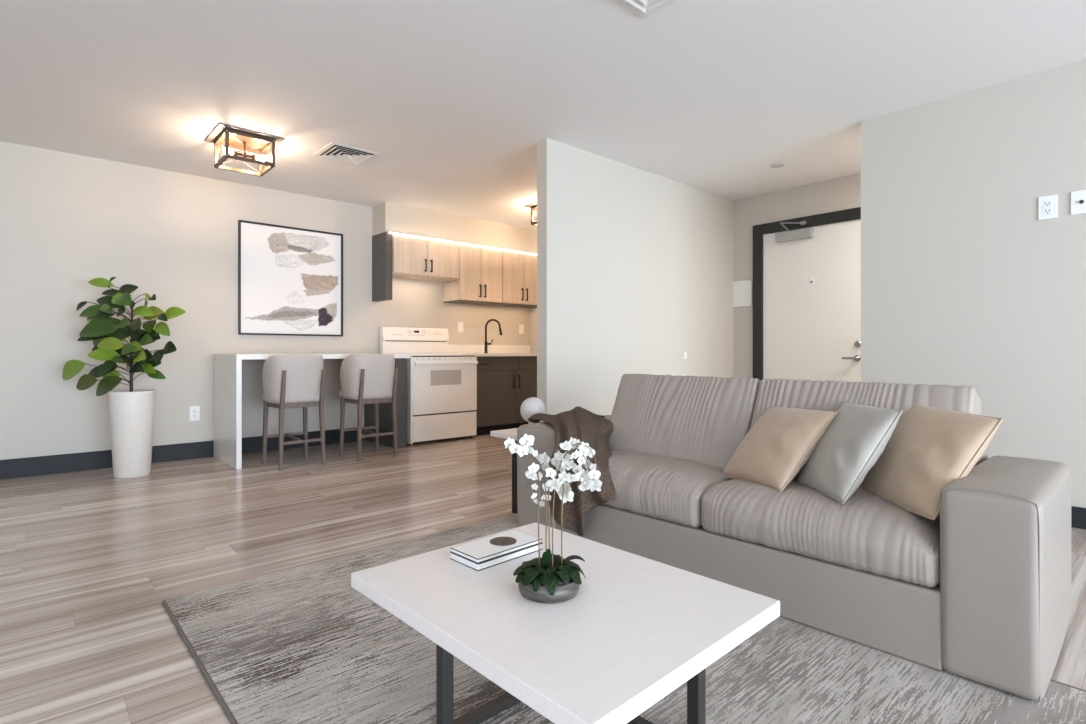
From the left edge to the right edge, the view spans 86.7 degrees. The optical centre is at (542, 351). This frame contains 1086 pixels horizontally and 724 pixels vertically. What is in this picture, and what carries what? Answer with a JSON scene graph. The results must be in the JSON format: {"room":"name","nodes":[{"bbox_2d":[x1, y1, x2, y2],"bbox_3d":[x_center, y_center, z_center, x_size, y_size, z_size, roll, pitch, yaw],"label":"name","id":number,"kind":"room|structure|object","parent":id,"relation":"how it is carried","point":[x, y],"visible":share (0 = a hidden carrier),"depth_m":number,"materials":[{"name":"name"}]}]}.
{"room":"apartment living room","nodes":[
{"label":"apartment living room","id":0,"kind":"room"},
{"bbox_2d":[0,141,528,459],"bbox_3d":[-2.761,-0.298,5.245,7.875,2.440,0.100,0,0,-42],"label":"wall","id":1,"kind":"structure","parent":0,"point":[68,221],"depth_m":4.77,"materials":[{"name":"beige paint"}]},
{"bbox_2d":[0,427,363,479],"bbox_3d":[-3.724,0.852,4.307,4.990,0.140,0.014,0,0,-42],"label":"baseboard","id":2,"kind":"structure","parent":1,"relation":"attached to","point":[62,463],"depth_m":4.75,"materials":[{"name":"black wood"}]},
{"bbox_2d":[189,406,199,420],"bbox_3d":[-3.002,0.534,4.955,0.078,0.125,0.010,0,0,-42],"label":"power outlet","id":3,"kind":"object","parent":1,"relation":"attached to","point":[194,411],"visible":1,"depth_m":4.95,"materials":[{"name":"white plastic"}]},
{"bbox_2d":[238,220,342,335],"bbox_3d":[-2.383,-0.668,5.493,0.958,1.032,0.031,0,0,-42],"label":"framed picture","id":4,"kind":"object","parent":1,"relation":"attached to","point":[290,279],"visible":1,"depth_m":5.47,"materials":[{"name":"black"}]},
{"bbox_2d":[372,232,458,301],"bbox_3d":[-1.352,-0.868,6.187,0.863,0.686,0.369,0,0,-42],"label":"upper cabinet","id":5,"kind":"object","parent":1,"relation":"attached to","point":[393,255],"visible":1,"depth_m":5.99,"materials":[{"name":"brown wood"}]},
{"bbox_2d":[389,232,536,254],"bbox_3d":[-0.764,-1.202,6.526,2.140,0.012,0.049,0,0,-42],"label":"light strip","id":6,"kind":"object","parent":5,"relation":"attached to","point":[389,232],"visible":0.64,"depth_m":6.37,"materials":[{"name":"grey metal"}]},
{"bbox_2d":[372,201,536,253],"bbox_3d":[-0.885,-1.365,6.654,2.170,0.305,0.300,0,0,-42],"label":"soffit","id":7,"kind":"object","parent":1,"relation":"attached to","point":[386,216],"depth_m":6.33,"materials":[{"name":"beige paint"}]},
{"bbox_2d":[458,322,462,331],"bbox_3d":[-0.970,-0.288,6.771,0.075,0.120,0.010,0,0,-42],"label":"power outlet","id":8,"kind":"object","parent":1,"relation":"attached to","point":[460,324],"visible":1,"depth_m":6.76,"materials":[{"name":"white plastic"}]},
{"bbox_2d":[443,243,501,304],"bbox_3d":[-0.803,-0.884,6.678,0.600,0.638,0.369,0,0,-42],"label":"upper cabinet","id":9,"kind":"object","parent":1,"relation":"attached to","point":[479,282],"visible":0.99,"depth_m":6.55,"materials":[{"name":"brown wood"}]},
{"bbox_2d":[490,250,536,307],"bbox_3d":[-0.316,-0.884,7.114,0.700,0.638,0.369,0,0,-42],"label":"upper cabinet","id":10,"kind":"object","parent":1,"relation":"attached to","point":[519,270],"visible":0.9,"depth_m":6.94,"materials":[{"name":"brown wood"}]},
{"bbox_2d":[519,324,523,333],"bbox_3d":[-0.277,-0.288,7.391,0.075,0.120,0.010,0,0,-42],"label":"power outlet","id":11,"kind":"object","parent":1,"relation":"attached to","point":[521,326],"visible":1,"depth_m":7.38,"materials":[{"name":"white plastic"}]},
{"bbox_2d":[529,307,536,352],"bbox_3d":[0.716,-0.298,6.566,0.100,2.440,2.565,0,0,-42],"label":"wall","id":12,"kind":"structure","parent":0,"point":[532,311],"depth_m":7.43,"materials":[{"name":"beige paint"}]},
{"bbox_2d":[0,0,1085,229],"bbox_3d":[1.172,-1.568,0.846,7.875,0.100,11.900,0,0,-42],"label":"ceiling","id":13,"kind":"structure","parent":0,"point":[455,99],"depth_m":3.19,"materials":[{"name":"white paint"}]},
{"bbox_2d":[205,123,284,176],"bbox_3d":[-2.133,-1.417,4.112,0.420,0.199,0.420,0,0,-42],"label":"ceiling light","id":14,"kind":"object","parent":13,"relation":"attached to","point":[228,136],"visible":1,"depth_m":4.08,"materials":[{"name":"grey"}]},
{"bbox_2d":[223,148,236,155],"bbox_3d":[-2.203,-1.403,4.050,0.086,0.056,0.058,0,0,-42],"label":"bulb","id":15,"kind":"object","parent":14,"relation":"attached to","point":[230,151],"depth_m":4.04,"materials":[{"name":"beige glass"}]},
{"bbox_2d":[252,154,264,160],"bbox_3d":[-2.064,-1.403,4.173,0.086,0.056,0.058,0,0,-42],"label":"bulb","id":16,"kind":"object","parent":14,"relation":"attached to","point":[258,157],"depth_m":4.16,"materials":[{"name":"beige glass"}]},
{"bbox_2d":[313,142,379,165],"bbox_3d":[-1.512,-1.510,4.423,0.375,0.015,0.375,0,0,-42],"label":"ceiling vent","id":17,"kind":"object","parent":13,"relation":"in","point":[333,151],"visible":1,"depth_m":4.41,"materials":[{"name":"white metal"}]},
{"bbox_2d":[524,202,536,225],"bbox_3d":[0.097,-1.417,5.975,0.420,0.199,0.420,0,0,-42],"label":"ceiling light","id":18,"kind":"object","parent":13,"relation":"attached to","point":[533,206],"visible":0.15,"depth_m":5.98,"materials":[{"name":"grey metal"}]},
{"bbox_2d":[615,0,676,17],"bbox_3d":[0.443,-1.510,2.355,0.360,0.015,0.360,0,0,-42],"label":"ceiling vent","id":19,"kind":"object","parent":13,"relation":"in","point":[644,8],"visible":1,"depth_m":2.50,"materials":[{"name":"white metal"}]},
{"bbox_2d":[771,163,783,167],"bbox_3d":[1.908,-1.511,4.677,0.104,0.012,0.104,0,0,-42],"label":"ceiling disc","id":20,"kind":"object","parent":13,"relation":"attached to","point":[776,165],"visible":1,"depth_m":4.65,"materials":[{"name":"grey plastic"}]},
{"bbox_2d":[0,434,1085,723],"bbox_3d":[1.172,0.972,0.846,7.875,0.100,11.900,0,0,-42],"label":"floor","id":21,"kind":"structure","parent":0,"point":[90,559],"depth_m":2.75,"materials":[{"name":"brown wood"}]},
{"bbox_2d":[62,277,185,478],"bbox_3d":[-3.099,0.194,4.229,0.753,1.456,0.400,0,0,4],"label":"potted plant","id":22,"kind":"object","parent":21,"relation":"on","point":[131,412],"visible":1,"depth_m":4.19,"materials":[{"name":"green plant"}]},
{"bbox_2d":[262,355,325,470],"bbox_3d":[-2.041,0.475,4.705,0.452,0.896,0.423,0,0,45],"label":"bar stool","id":23,"kind":"object","parent":21,"relation":"on","point":[288,381],"visible":1,"depth_m":4.57,"materials":[{"name":"beige fabric"}]},
{"bbox_2d":[214,354,410,468],"bbox_3d":[-2.082,0.472,5.280,1.515,0.900,0.747,0,0,-42],"label":"breakfast bar","id":24,"kind":"object","parent":21,"relation":"on","point":[227,367],"visible":0.9,"depth_m":4.70,"materials":[{"name":"white stone"}]},
{"bbox_2d":[214,354,410,359],"bbox_3d":[-2.082,0.043,5.280,1.515,0.042,0.747,0,0,-42],"label":"countertop","id":25,"kind":"structure","parent":24,"relation":"on","point":[216,356],"depth_m":4.84,"materials":[{"name":"white stone"}]},
{"bbox_2d":[339,355,397,460],"bbox_3d":[-1.546,0.475,5.082,0.423,0.896,0.452,0,0,-44],"label":"bar stool","id":26,"kind":"object","parent":21,"relation":"on","point":[364,379],"visible":1,"depth_m":4.95,"materials":[{"name":"beige fabric"}]},
{"bbox_2d":[364,358,406,447],"bbox_3d":[-1.587,0.493,5.758,0.110,0.857,0.700,0,0,-42],"label":"cabinet end panel","id":27,"kind":"object","parent":21,"relation":"on","point":[385,410],"visible":0.6,"depth_m":5.53,"materials":[{"name":"grey wood"}]},
{"bbox_2d":[380,327,477,445],"bbox_3d":[-1.192,0.331,6.074,0.800,1.182,0.706,0,0,-42],"label":"electric range","id":28,"kind":"object","parent":21,"relation":"on","point":[441,384],"visible":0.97,"depth_m":5.88,"materials":[{"name":"white metal"}]},
{"bbox_2d":[385,353,475,355],"bbox_3d":[-1.210,0.032,6.095,0.770,0.024,0.650,0,0,-42],"label":"cooktop","id":29,"kind":"object","parent":28,"relation":"in","point":[412,354],"depth_m":5.84,"materials":[{"name":"white ceramic"}]},
{"bbox_2d":[490,428,517,513],"bbox_3d":[-0.020,0.697,3.398,0.420,0.450,0.410,0,0,-42],"label":"side table","id":30,"kind":"object","parent":21,"relation":"on","point":[511,433],"visible":0.23,"depth_m":3.28,"materials":[{"name":"black metal"}]},
{"bbox_2d":[520,397,545,423],"bbox_3d":[-0.060,0.375,3.495,0.157,0.194,0.157,0,0,-42],"label":"globe lamp","id":31,"kind":"object","parent":30,"relation":"on","point":[531,406],"visible":0.73,"depth_m":3.44,"materials":[{"name":"grey glass"}]},
{"bbox_2d":[473,356,536,435],"bbox_3d":[-0.448,0.488,6.821,1.285,0.868,0.624,0,0,-42],"label":"base cabinet","id":32,"kind":"object","parent":21,"relation":"on","point":[504,383],"visible":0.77,"depth_m":6.45,"materials":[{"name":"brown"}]},
{"bbox_2d":[448,344,536,356],"bbox_3d":[-0.453,-0.013,6.821,1.297,0.135,0.623,0,0,-42],"label":"countertop","id":33,"kind":"structure","parent":32,"relation":"on","point":[493,350],"depth_m":6.89,"materials":[{"name":"white stone"}]},
{"bbox_2d":[484,319,501,352],"bbox_3d":[-0.588,-0.183,6.808,0.231,0.406,0.052,0,0,-20],"label":"kitchen faucet","id":34,"kind":"object","parent":33,"relation":"on","point":[488,321],"visible":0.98,"depth_m":6.77,"materials":[{"name":"black metal"}]},
{"bbox_2d":[162,513,1085,723],"bbox_3d":[0.392,0.916,1.433,1.735,0.011,3.400,0,0,-42],"label":"area rug","id":35,"kind":"object","parent":21,"relation":"on","point":[299,645],"visible":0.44,"depth_m":1.63,"materials":[{"name":"grey carpet"}]},
{"bbox_2d":[351,522,779,723],"bbox_3d":[0.024,0.732,1.354,0.624,0.359,0.804,0,0,-43],"label":"coffee table","id":36,"kind":"object","parent":35,"relation":"on","point":[636,629],"visible":0.88,"depth_m":1.20,"materials":[{"name":"white wood"}]},
{"bbox_2d":[450,543,542,570],"bbox_3d":[-0.124,0.543,1.567,0.226,0.018,0.120,0,0,-44],"label":"book","id":37,"kind":"object","parent":36,"relation":"on","point":[476,566],"visible":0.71,"depth_m":1.50,"materials":[{"name":"white paper"}]},
{"bbox_2d":[450,529,541,562],"bbox_3d":[-0.124,0.527,1.567,0.226,0.013,0.119,0,0,-44],"label":"book","id":38,"kind":"object","parent":37,"relation":"on","point":[494,546],"visible":1,"depth_m":1.55,"materials":[{"name":"white paper"}]},
{"bbox_2d":[492,434,601,602],"bbox_3d":[0.014,0.370,1.313,0.190,0.365,0.186,0,0,-42],"label":"orchid","id":39,"kind":"object","parent":36,"relation":"on","point":[551,578],"visible":1,"depth_m":1.30,"materials":[{"name":"white plant"}]},
{"bbox_2d":[518,570,579,602],"bbox_3d":[0.014,0.531,1.320,0.143,0.041,0.143,0,0,-42],"label":"bowl","id":40,"kind":"object","parent":36,"relation":"on","point":[558,590],"depth_m":1.26,"materials":[{"name":"grey ceramic"}]},
{"bbox_2d":[517,374,1070,701],"bbox_3d":[0.832,0.513,2.471,0.767,0.796,2.080,0,0,-43],"label":"sofa","id":41,"kind":"object","parent":35,"relation":"on","point":[979,591],"visible":0.85,"depth_m":1.88,"materials":[{"name":"beige fabric"}]},
{"bbox_2d":[528,406,615,536],"bbox_3d":[0.165,0.568,2.879,0.430,0.522,0.917,0,0,-6],"label":"throw blanket","id":42,"kind":"object","parent":41,"relation":"on","point":[586,426],"visible":0.77,"depth_m":2.67,"materials":[{"name":"fabric"}]},
{"bbox_2d":[603,450,731,527],"bbox_3d":[0.503,0.587,2.644,0.524,0.206,0.774,0,0,-43],"label":"seat cushion","id":43,"kind":"object","parent":41,"relation":"on","point":[662,488],"depth_m":2.39,"materials":[{"name":"beige fabric"}]},
{"bbox_2d":[608,374,759,469],"bbox_3d":[0.672,0.345,2.804,0.311,0.457,0.772,0,0,-43],"label":"cushion","id":44,"kind":"object","parent":41,"relation":"on","point":[704,420],"depth_m":2.69,"materials":[{"name":"beige fabric"}]},
{"bbox_2d":[723,407,837,491],"bbox_3d":[0.912,0.373,2.261,0.261,0.305,0.391,0,0,-16],"label":"throw pillow","id":45,"kind":"object","parent":41,"relation":"on","point":[777,446],"visible":0.96,"depth_m":2.16,"materials":[{"name":"beige fabric"}]},
{"bbox_2d":[701,476,939,587],"bbox_3d":[1.032,0.586,2.080,0.524,0.206,0.775,0,0,-43],"label":"seat cushion","id":46,"kind":"object","parent":41,"relation":"on","point":[868,537],"depth_m":1.87,"materials":[{"name":"beige fabric"}]},
{"bbox_2d":[798,401,902,503],"bbox_3d":[1.072,0.347,2.042,0.241,0.310,0.371,0,0,-1],"label":"throw pillow","id":47,"kind":"object","parent":41,"relation":"on","point":[857,436],"visible":0.93,"depth_m":1.94,"materials":[{"name":"silver fabric"}]},
{"bbox_2d":[749,378,981,476],"bbox_3d":[1.202,0.344,2.240,0.311,0.458,0.775,0,0,-43],"label":"cushion","id":48,"kind":"object","parent":41,"relation":"on","point":[826,395],"depth_m":2.22,"materials":[{"name":"beige fabric"}]},
{"bbox_2d":[860,406,1002,519],"bbox_3d":[1.255,0.356,1.900,0.280,0.343,0.431,0,0,-5],"label":"throw pillow","id":49,"kind":"object","parent":41,"relation":"on","point":[929,448],"visible":0.82,"depth_m":1.82,"materials":[{"name":"beige fabric"}]},
{"bbox_2d":[537,138,732,422],"bbox_3d":[0.935,-0.298,4.971,2.530,2.440,0.105,0,0,-42],"label":"wall partition","id":50,"kind":"structure","parent":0,"point":[635,265],"depth_m":4.60,"materials":[{"name":"beige paint"}]},
{"bbox_2d":[733,173,860,377],"bbox_3d":[2.960,-0.298,4.679,0.100,2.440,3.230,0,0,-42],"label":"wall","id":51,"kind":"structure","parent":0,"point":[842,193],"depth_m":5.58,"materials":[{"name":"beige paint"}]},
{"bbox_2d":[733,280,751,306],"bbox_3d":[1.966,-0.573,5.705,0.011,0.256,0.225,0,0,-42],"label":"wall panel","id":52,"kind":"object","parent":51,"relation":"attached to","point":[742,290],"visible":1,"depth_m":5.69,"materials":[{"name":"white paint"}]},
{"bbox_2d":[753,207,860,381],"bbox_3d":[2.413,-0.150,5.162,0.072,2.145,1.140,0,0,-42],"label":"door","id":53,"kind":"structure","parent":51,"relation":"in","point":[807,270],"depth_m":5.21,"materials":[{"name":"white wood"}]},
{"bbox_2d":[861,59,1085,507],"bbox_3d":[5.047,-0.298,1.380,1.185,2.440,7.530,0,0,-42],"label":"wall","id":54,"kind":"structure","parent":0,"point":[963,283],"depth_m":3.29,"materials":[{"name":"beige paint"}]},
{"bbox_2d":[1038,194,1056,219],"bbox_3d":[2.714,-0.775,3.092,0.010,0.125,0.078,0,0,-42],"label":"power outlet","id":55,"kind":"object","parent":54,"relation":"attached to","point":[1047,205],"visible":1,"depth_m":3.09,"materials":[{"name":"white plastic"}]},
{"bbox_2d":[1071,190,1085,214],"bbox_3d":[2.801,-0.778,2.990,0.018,0.122,0.085,0,0,-42],"label":"cable jack plate","id":56,"kind":"object","parent":54,"relation":"attached to","point":[1078,198],"visible":1,"depth_m":3.00,"materials":[{"name":"white plastic"}]},
{"bbox_2d":[1071,506,1085,529],"bbox_3d":[4.599,0.867,1.057,0.114,0.110,7.444,0,0,-42],"label":"baseboard","id":57,"kind":"structure","parent":54,"relation":"attached to","point":[1078,514],"depth_m":3.00,"materials":[{"name":"black wood"}]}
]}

